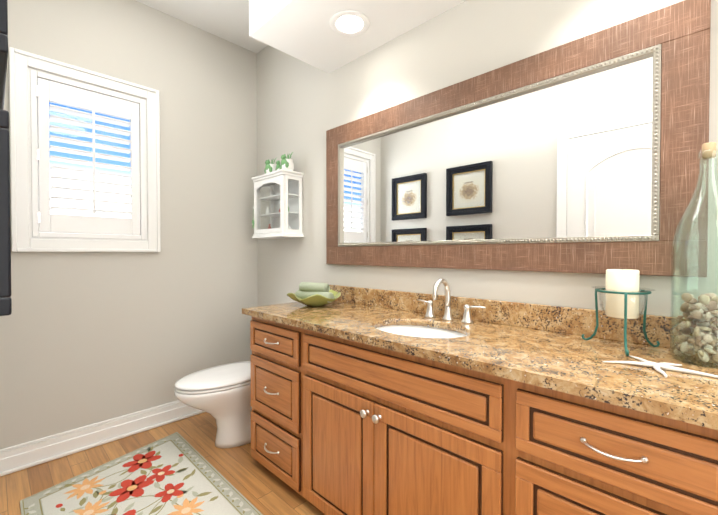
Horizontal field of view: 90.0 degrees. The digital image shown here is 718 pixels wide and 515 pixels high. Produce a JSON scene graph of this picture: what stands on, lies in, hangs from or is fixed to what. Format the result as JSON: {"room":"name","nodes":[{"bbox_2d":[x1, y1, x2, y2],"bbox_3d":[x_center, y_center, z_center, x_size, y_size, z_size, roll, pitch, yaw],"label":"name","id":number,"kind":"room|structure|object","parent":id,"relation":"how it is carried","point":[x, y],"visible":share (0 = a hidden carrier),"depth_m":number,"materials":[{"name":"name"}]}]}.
{"room":"bathroom","nodes":[
{"label":"bathroom","id":0,"kind":"room"},
{"bbox_2d":[0,0,257,448],"bbox_3d":[-1.431,-0.263,2.438,0.120,2.800,1.575,1,1,44],"label":"wall","id":1,"kind":"structure","parent":0,"point":[88,338],"depth_m":2.38,"materials":[{"name":"grey paint"}]},
{"bbox_2d":[9,47,160,251],"bbox_3d":[-1.638,-0.574,2.201,0.147,1.080,0.721,1,1,44],"label":"window shutter","id":2,"kind":"object","parent":1,"relation":"attached to","point":[34,92],"visible":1,"depth_m":2.12,"materials":[{"name":"white wood"}]},
{"bbox_2d":[0,400,203,476],"bbox_3d":[-1.350,1.072,2.420,0.045,0.132,1.514,1,1,44],"label":"baseboard","id":3,"kind":"structure","parent":1,"relation":"attached to","point":[19,457],"depth_m":2.12,"materials":[{"name":"white wood"}]},
{"bbox_2d":[0,412,324,514],"bbox_3d":[-0.102,1.205,1.157,3.840,0.100,1.815,1,1,44],"label":"floor","id":4,"kind":"structure","parent":0,"point":[261,488],"depth_m":1.93,"materials":[{"name":"brown wood"}]},
{"bbox_2d":[20,432,262,514],"bbox_3d":[-0.911,1.144,1.542,1.480,0.010,0.748,1,1,44],"label":"rug","id":5,"kind":"object","parent":4,"relation":"on","point":[176,473],"visible":1,"depth_m":1.75,"materials":[{"name":"beige fabric"}]},
{"bbox_2d":[174,361,251,447],"bbox_3d":[-0.738,0.764,2.288,0.450,0.749,0.811,1,1,44],"label":"toilet","id":6,"kind":"object","parent":4,"relation":"on","point":[221,394],"visible":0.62,"depth_m":2.12,"materials":[{"name":"white ceramic"}]},
{"bbox_2d":[242,312,717,514],"bbox_3d":[0.248,0.732,1.501,1.894,0.834,0.582,1,1,44],"label":"bathroom vanity","id":7,"kind":"object","parent":4,"relation":"on","point":[368,401],"depth_m":1.11,"materials":[{"name":"brown wood"}]},
{"bbox_2d":[242,300,717,423],"bbox_3d":[0.251,0.300,1.498,1.944,0.030,0.574,1,1,44],"label":"countertop","id":8,"kind":"structure","parent":7,"relation":"on","point":[562,358],"depth_m":1.07,"materials":[{"name":"brown stone"}]},
{"bbox_2d":[287,282,340,305],"bbox_3d":[-0.244,0.210,2.079,0.321,0.132,0.318,1,1,44],"label":"bowl","id":9,"kind":"object","parent":8,"relation":"on","point":[313,294],"visible":1,"depth_m":2.02,"materials":[{"name":"yellow ceramic"}]},
{"bbox_2d":[354,316,481,347],"bbox_3d":[0.247,0.385,1.473,0.482,0.162,0.373,1,1,44],"label":"sink","id":10,"kind":"object","parent":8,"relation":"in","point":[447,334],"depth_m":1.60,"materials":[{"name":"white ceramic"}]},
{"bbox_2d":[417,279,485,323],"bbox_3d":[0.371,0.188,1.597,0.347,0.191,0.144,1,1,44],"label":"faucet","id":11,"kind":"object","parent":8,"relation":"on","point":[467,319],"visible":1,"depth_m":1.61,"materials":[{"name":"silver metal"}]},
{"bbox_2d":[582,288,659,355],"bbox_3d":[0.819,0.196,1.148,0.208,0.184,0.208,1,1,44],"label":"candle stand","id":12,"kind":"object","parent":8,"relation":"on","point":[625,317],"visible":0.73,"depth_m":1.14,"materials":[{"name":"teal metal"}]},
{"bbox_2d":[592,268,654,319],"bbox_3d":[0.841,0.114,1.147,0.164,0.161,0.164,1,1,44],"label":"candle","id":13,"kind":"object","parent":12,"relation":"on","point":[622,280],"visible":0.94,"depth_m":1.11,"materials":[{"name":"white wax"}]},
{"bbox_2d":[603,355,717,377],"bbox_3d":[0.799,0.286,0.933,0.266,0.013,0.159,1,1,44],"label":"starfish","id":14,"kind":"object","parent":8,"relation":"on","point":[657,367],"visible":0.98,"depth_m":0.94,"materials":[{"name":"white"}]},
{"bbox_2d":[670,142,717,368],"bbox_3d":[0.973,-0.013,1.002,0.154,0.608,0.154,1,1,44],"label":"bottle","id":15,"kind":"object","parent":8,"relation":"on","point":[702,341],"visible":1,"depth_m":0.99,"materials":[{"name":"clear glass"}]},
{"bbox_2d":[136,0,266,52],"bbox_3d":[-0.102,-1.695,1.117,3.840,0.100,1.815,1,1,44],"label":"ceiling","id":16,"kind":"structure","parent":0,"point":[227,20],"depth_m":2.47,"materials":[{"name":"white paint"}]},
{"bbox_2d":[249,0,465,72],"bbox_3d":[0.575,-1.408,1.169,2.700,0.474,0.560,1,1,44],"label":"ceiling","id":17,"kind":"structure","parent":0,"point":[302,30],"depth_m":1.83,"materials":[{"name":"white paint"}]},
{"bbox_2d":[329,10,369,35],"bbox_3d":[-0.047,-1.176,1.809,0.204,0.006,0.204,1,1,44],"label":"recessed light","id":18,"kind":"object","parent":17,"relation":"in","point":[349,23],"visible":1,"depth_m":1.80,"materials":[{"name":"white"}]},
{"bbox_2d":[257,0,717,317],"bbox_3d":[0.491,-0.253,1.743,3.840,2.800,0.120,1,1,44],"label":"wall","id":19,"kind":"structure","parent":0,"point":[303,107],"depth_m":1.83,"materials":[{"name":"grey paint"}]},
{"bbox_2d":[252,169,303,238],"bbox_3d":[-0.597,-0.367,2.586,0.404,0.451,0.192,1,1,44],"label":"cabinet","id":20,"kind":"object","parent":19,"relation":"attached to","point":[283,212],"visible":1,"depth_m":2.53,"materials":[{"name":"white wood"}]},
{"bbox_2d":[264,159,271,172],"bbox_3d":[-0.643,-0.663,2.630,0.085,0.138,0.096,1,1,44],"label":"potted plant","id":21,"kind":"object","parent":20,"relation":"on","point":[268,167],"depth_m":2.60,"materials":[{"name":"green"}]},
{"bbox_2d":[272,158,275,171],"bbox_3d":[-0.556,-0.650,2.568,0.071,0.114,0.080,1,1,44],"label":"potted plant","id":22,"kind":"object","parent":20,"relation":"on","point":[273,165],"depth_m":2.61,"materials":[{"name":"white"}]},
{"bbox_2d":[276,152,293,170],"bbox_3d":[-0.497,-0.661,2.487,0.085,0.138,0.096,1,1,44],"label":"potted plant","id":23,"kind":"object","parent":20,"relation":"on","point":[287,163],"depth_m":2.46,"materials":[{"name":"white"}]},
{"bbox_2d":[326,0,710,276],"bbox_3d":[0.425,-0.376,1.695,1.758,0.854,0.037,1,1,44],"label":"mirror","id":24,"kind":"object","parent":19,"relation":"attached to","point":[580,155],"visible":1,"depth_m":1.39,"materials":[{"name":"brown wood"}]},
{"bbox_2d":[329,284,716,347],"bbox_3d":[0.444,0.233,1.694,1.944,0.100,0.021,1,1,44],"label":"backsplash","id":25,"kind":"structure","parent":19,"relation":"attached to","point":[551,318],"depth_m":1.44,"materials":[{"name":"brown stone"}]},
{"bbox_3d":[-0.694,-0.236,0.531,3.840,2.800,0.120,1,1,44],"label":"wall","id":26,"kind":"structure","parent":0,"visible":0},
{"bbox_2d":[0,0,7,109],"bbox_3d":[-0.786,-0.584,0.748,0.420,0.450,0.066,1,1,44],"label":"picture frame","id":27,"kind":"object","parent":26,"relation":"attached to","point":[3,35],"visible":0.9,"depth_m":0.63,"materials":[{"name":"black"}]},
{"bbox_2d":[0,109,11,315],"bbox_3d":[-0.786,-0.080,0.754,0.420,0.360,0.066,1,1,44],"label":"picture frame","id":28,"kind":"object","parent":26,"relation":"attached to","point":[5,271],"visible":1,"depth_m":0.63,"materials":[{"name":"black"}]},
{"label":"outside","id":29,"kind":"structure","parent":0,"visible":0},
{"bbox_2d":[49,102,130,234],"bbox_3d":[-1.973,-0.566,2.667,0.020,3.800,4.400,1,1,44],"label":"sky","id":30,"kind":"structure","parent":29,"point":[89,187],"depth_m":2.63,"materials":[{"name":"white"}]}
]}

